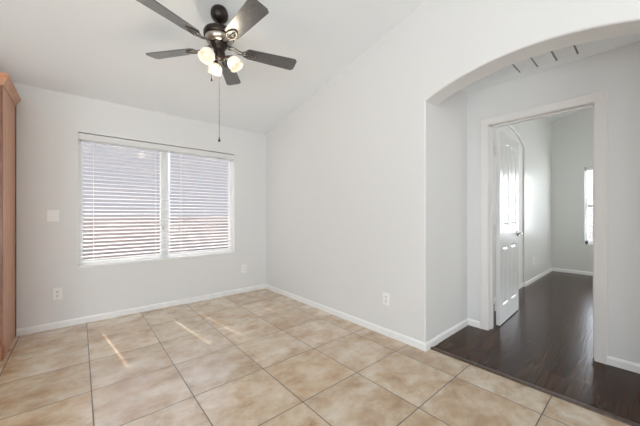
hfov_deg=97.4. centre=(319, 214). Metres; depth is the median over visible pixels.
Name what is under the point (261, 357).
floor
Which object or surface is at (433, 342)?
baseboard
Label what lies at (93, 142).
window blind
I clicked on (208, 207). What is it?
neighbor house
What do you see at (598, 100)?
trim
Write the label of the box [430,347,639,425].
trim
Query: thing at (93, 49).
ceiling
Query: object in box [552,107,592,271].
wall
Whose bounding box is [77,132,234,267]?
window
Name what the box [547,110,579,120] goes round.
ceiling
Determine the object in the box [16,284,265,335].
baseboard
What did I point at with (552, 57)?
ceiling vent
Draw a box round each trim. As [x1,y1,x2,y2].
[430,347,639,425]
[480,90,607,364]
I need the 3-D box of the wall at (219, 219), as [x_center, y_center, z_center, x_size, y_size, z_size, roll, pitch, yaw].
[-2.625,0.660,9.209,32.000,1.220,0.200,0,0,-41]
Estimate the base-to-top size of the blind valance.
0.066 m
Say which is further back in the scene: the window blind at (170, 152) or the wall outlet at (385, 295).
the window blind at (170, 152)
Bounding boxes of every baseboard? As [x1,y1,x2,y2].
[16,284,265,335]
[266,284,479,350]
[494,268,592,300]
[607,356,639,373]
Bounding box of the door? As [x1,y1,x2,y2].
[494,131,522,325]
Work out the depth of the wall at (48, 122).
3.08 m
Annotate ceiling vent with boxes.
[503,38,614,76]
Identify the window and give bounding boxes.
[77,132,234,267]
[585,167,592,243]
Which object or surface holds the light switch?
attached to the wall at (48, 122)
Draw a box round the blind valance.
[78,133,233,159]
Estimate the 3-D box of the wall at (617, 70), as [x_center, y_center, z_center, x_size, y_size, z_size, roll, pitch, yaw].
[2.864,-0.090,1.573,0.120,2.520,3.860,0,0,-41]
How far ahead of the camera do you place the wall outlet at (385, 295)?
2.71 m
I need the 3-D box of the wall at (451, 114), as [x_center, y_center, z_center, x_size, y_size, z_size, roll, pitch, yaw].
[1.308,-0.080,2.867,0.806,2.500,0.150,0,0,-41]
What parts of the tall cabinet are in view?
frame, crown moulding, scribe moulding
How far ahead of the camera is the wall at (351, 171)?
2.69 m
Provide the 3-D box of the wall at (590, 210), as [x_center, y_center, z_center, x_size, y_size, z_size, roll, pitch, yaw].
[11.248,0.495,6.085,0.200,1.550,22.600,0,0,-41]
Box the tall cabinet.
[0,72,20,360]
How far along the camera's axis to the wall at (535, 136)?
4.91 m
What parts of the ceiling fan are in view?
blade, blade, lamp shade, bulb, lamp shade, blade, lamp shade, blade, blade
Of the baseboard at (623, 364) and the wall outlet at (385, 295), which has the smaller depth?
the baseboard at (623, 364)
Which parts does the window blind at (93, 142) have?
ladder cord, rail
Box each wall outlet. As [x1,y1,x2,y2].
[53,288,61,299]
[242,265,245,272]
[383,292,388,305]
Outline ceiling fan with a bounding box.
[136,0,296,141]
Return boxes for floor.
[0,271,639,425]
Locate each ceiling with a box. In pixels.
[0,0,426,134]
[461,34,639,93]
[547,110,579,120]
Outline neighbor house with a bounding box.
[83,141,227,216]
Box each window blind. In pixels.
[80,139,164,261]
[166,151,231,254]
[586,167,592,241]
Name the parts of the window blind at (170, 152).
rail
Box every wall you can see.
[13,82,265,328]
[83,216,227,259]
[266,0,639,342]
[436,90,466,335]
[467,41,639,363]
[494,117,551,297]
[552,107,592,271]
[588,208,592,241]
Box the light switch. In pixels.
[47,210,58,221]
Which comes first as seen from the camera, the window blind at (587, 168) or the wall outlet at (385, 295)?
the wall outlet at (385, 295)
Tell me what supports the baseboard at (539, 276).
attached to the wall at (535, 136)
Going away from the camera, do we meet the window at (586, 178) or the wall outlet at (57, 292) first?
the wall outlet at (57, 292)
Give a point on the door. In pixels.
(506, 151)
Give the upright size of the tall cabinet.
2.295 m
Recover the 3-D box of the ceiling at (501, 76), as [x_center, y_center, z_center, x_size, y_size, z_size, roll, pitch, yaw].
[2.557,-1.315,1.316,0.721,0.070,3.870,0,0,-41]
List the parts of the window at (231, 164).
sill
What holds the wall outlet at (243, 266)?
attached to the wall at (48, 122)
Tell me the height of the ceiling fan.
1.070 m
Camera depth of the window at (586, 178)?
5.49 m

